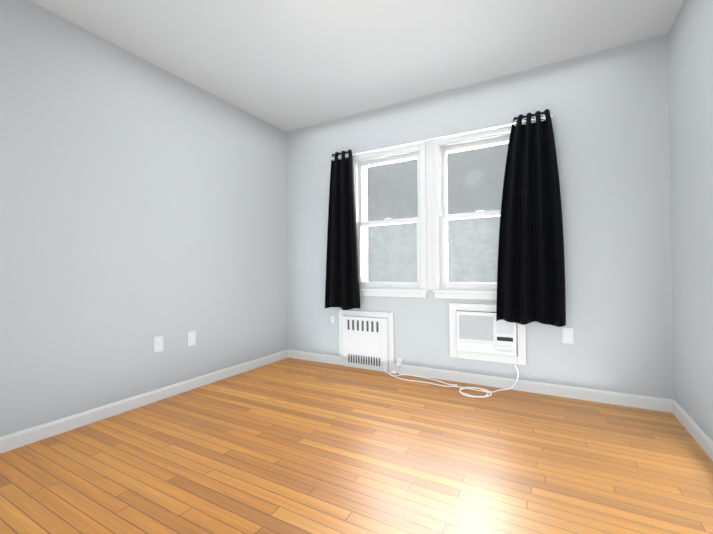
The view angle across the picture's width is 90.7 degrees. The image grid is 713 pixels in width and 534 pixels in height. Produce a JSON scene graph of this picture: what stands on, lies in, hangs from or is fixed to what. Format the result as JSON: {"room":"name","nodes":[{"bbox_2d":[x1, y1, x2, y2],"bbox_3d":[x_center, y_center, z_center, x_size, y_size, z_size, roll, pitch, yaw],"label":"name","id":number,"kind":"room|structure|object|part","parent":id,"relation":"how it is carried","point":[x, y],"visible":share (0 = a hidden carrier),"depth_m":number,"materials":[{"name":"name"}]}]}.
{"room":"empty bedroom","nodes":[
{"label":"empty bedroom","id":0,"kind":"room"},
{"bbox_2d":[0,0,287,436],"bbox_3d":[-1.876,-0.261,2.191,0.250,2.500,4.085,-1,-1,29],"label":"wall","id":1,"kind":"structure","parent":0,"point":[124,242],"depth_m":2.40,"materials":[{"name":"paint"}]},
{"bbox_2d":[0,350,287,453],"bbox_3d":[-1.689,0.947,2.224,0.014,0.083,3.835,-1,-1,29],"label":"baseboard","id":2,"kind":"structure","parent":1,"relation":"attached to","point":[12,441],"depth_m":2.37,"materials":[{"name":"white wood"}]},
{"bbox_2d":[154,336,162,352],"bbox_3d":[-1.473,0.575,2.624,0.008,0.116,0.072,-1,-1,29],"label":"electrical outlet","id":3,"kind":"object","parent":1,"relation":"attached to","point":[158,343],"visible":1,"depth_m":2.62,"materials":[{"name":"white plastic"}]},
{"bbox_2d":[188,331,195,345],"bbox_3d":[-1.339,0.581,2.864,0.008,0.116,0.072,-1,-1,29],"label":"electrical outlet","id":4,"kind":"object","parent":1,"relation":"attached to","point":[191,338],"visible":1,"depth_m":2.86,"materials":[{"name":"white plastic"}]},
{"bbox_2d":[0,357,712,533],"bbox_3d":[-0.271,1.027,1.431,3.760,0.120,4.335,-1,-1,29],"label":"floor","id":5,"kind":"structure","parent":0,"point":[288,445],"depth_m":1.72,"materials":[{"name":"brown wood"}]},
{"bbox_2d":[339,310,400,375],"bbox_3d":[0.112,0.706,3.354,0.712,0.555,0.103,-1,-1,29],"label":"radiator cover","id":6,"kind":"object","parent":5,"relation":"on","point":[366,339],"visible":0.96,"depth_m":3.39,"materials":[{"name":"white metal"}]},
{"bbox_2d":[29,0,683,131],"bbox_3d":[-0.295,-1.608,1.458,3.760,0.150,4.335,-1,-1,29],"label":"ceiling","id":7,"kind":"structure","parent":0,"point":[287,65],"depth_m":2.38,"materials":[{"name":"paint"}]},
{"bbox_2d":[286,34,673,399],"bbox_3d":[0.713,-0.274,3.228,3.760,2.500,0.250,-1,-1,29],"label":"wall","id":8,"kind":"structure","parent":0,"point":[608,109],"depth_m":2.58,"materials":[{"name":"paint"}]},
{"bbox_2d":[288,350,338,364],"bbox_3d":[-0.468,0.951,3.730,0.675,0.083,0.014,-1,-1,29],"label":"baseboard","id":9,"kind":"structure","parent":8,"relation":"attached to","point":[318,357],"depth_m":3.71,"materials":[{"name":"white wood"}]},
{"bbox_2d":[352,142,427,297],"bbox_3d":[0.334,-0.417,3.411,0.787,1.391,0.260,-1,-1,29],"label":"window","id":10,"kind":"structure","parent":8,"relation":"in","point":[388,252],"depth_m":3.32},
{"bbox_3d":[0.296,-0.131,3.336,0.647,0.654,0.042,-1,-1,29],"label":"left window sash","id":11,"kind":"part","parent":10,"relation":"part of","materials":[{"name":"grey glass"}]},
{"bbox_3d":[0.313,-0.727,3.381,0.647,0.642,0.030,-1,-1,29],"label":"left window sash","id":12,"kind":"part","parent":10,"relation":"part of","materials":[{"name":"grey glass"}]},
{"bbox_2d":[426,141,433,289],"bbox_3d":[0.649,-0.456,3.118,0.074,1.313,0.006,-1,-1,29],"label":"board","id":13,"kind":"object","parent":8,"relation":"attached to","point":[429,220],"visible":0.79,"depth_m":3.12,"materials":[{"name":"white wood"}]},
{"bbox_2d":[331,114,553,159],"bbox_3d":[0.614,-1.106,3.103,1.964,0.060,0.072,-1,-1,29],"label":"curtain rod","id":14,"kind":"object","parent":8,"relation":"attached to","point":[428,140],"visible":0.73,"depth_m":3.00,"materials":[{"name":"white metal"}]},
{"bbox_2d":[325,149,359,309],"bbox_3d":[-0.146,-0.363,3.475,0.413,1.565,0.088,-1,-1,29],"label":"curtain","id":15,"kind":"object","parent":14,"relation":"hanging from","point":[342,288],"visible":1,"depth_m":3.47,"materials":[{"name":"black fabric"}]},
{"bbox_2d":[496,109,565,326],"bbox_3d":[1.296,-0.367,2.658,0.469,1.600,0.108,-1,-1,29],"label":"curtain","id":16,"kind":"object","parent":14,"relation":"hanging from","point":[531,275],"visible":1,"depth_m":2.65,"materials":[{"name":"black fabric"}]},
{"bbox_2d":[513,114,544,125],"bbox_3d":[1.330,-1.117,2.678,0.257,0.051,0.008,-1,-1,29],"label":"grommet","id":17,"kind":"object","parent":16,"relation":"attached to","point":[543,115],"visible":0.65,"depth_m":2.67,"materials":[{"name":"silver metal"}]},
{"bbox_2d":[389,303,525,397],"bbox_3d":[0.823,0.641,3.025,1.145,0.666,0.688,-1,-1,29],"label":"air conditioner","id":18,"kind":"object","parent":8,"relation":"in","point":[478,332],"visible":1,"depth_m":2.85,"materials":[{"name":"white plastic"}]},
{"bbox_3d":[0.715,0.872,2.877,1.095,0.204,0.326,-1,-1,29],"label":"cord","id":19,"kind":"part","parent":18,"relation":"part of","materials":[{"name":"white plastic"}]},
{"bbox_2d":[459,315,492,340],"bbox_3d":[0.978,0.498,2.885,0.268,0.197,0.002,-1,-1,29],"label":"grille","id":20,"kind":"object","parent":18,"relation":"attached to","point":[471,327],"depth_m":2.88,"materials":[{"name":"grey plastic"}]},
{"bbox_3d":[1.056,0.534,2.877,0.590,0.460,0.020,-1,-1,29],"label":"trim","id":21,"kind":"part","parent":18,"relation":"part of","materials":[{"name":"white"}]},
{"bbox_2d":[432,125,511,299],"bbox_3d":[1.065,-0.428,3.003,0.787,1.391,0.260,-1,-1,29],"label":"window","id":22,"kind":"structure","parent":8,"relation":"in","point":[471,247],"depth_m":2.99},
{"bbox_3d":[1.027,-0.142,2.928,0.647,0.654,0.042,-1,-1,29],"label":"right window sash","id":23,"kind":"part","parent":22,"relation":"part of","materials":[{"name":"grey glass"}]},
{"bbox_3d":[1.044,-0.738,2.973,0.647,0.642,0.030,-1,-1,29],"label":"right window sash","id":24,"kind":"part","parent":22,"relation":"part of","materials":[{"name":"grey glass"}]},
{"bbox_2d":[394,363,672,412],"bbox_3d":[1.216,0.926,2.789,1.985,0.083,0.014,-1,-1,29],"label":"baseboard","id":25,"kind":"structure","parent":8,"relation":"attached to","point":[638,401],"depth_m":2.66,"materials":[{"name":"white wood"}]},
{"bbox_2d":[562,327,573,343],"bbox_3d":[1.561,0.507,2.602,0.072,0.116,0.008,-1,-1,29],"label":"electrical outlet","id":26,"kind":"object","parent":8,"relation":"attached to","point":[568,335],"visible":1,"depth_m":2.60,"materials":[{"name":"white plastic"}]},
{"bbox_2d":[668,0,712,440],"bbox_3d":[1.188,-0.306,0.480,0.250,2.500,4.085,-1,-1,29],"label":"wall","id":27,"kind":"structure","parent":0,"point":[690,55],"depth_m":1.96,"materials":[{"name":"paint"}]},
{"bbox_2d":[672,400,712,460],"bbox_3d":[1.145,0.904,0.641,0.014,0.083,3.835,-1,-1,29],"label":"baseboard","id":28,"kind":"structure","parent":27,"relation":"attached to","point":[703,440],"depth_m":1.96,"materials":[{"name":"white wood"}]},
{"label":"outside","id":29,"kind":"structure","parent":0,"visible":0},
{"bbox_2d":[367,144,507,220],"bbox_3d":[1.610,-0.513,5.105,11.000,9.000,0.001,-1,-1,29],"label":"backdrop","id":30,"kind":"structure","parent":29,"point":[476,197],"depth_m":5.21,"materials":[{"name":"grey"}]}
]}

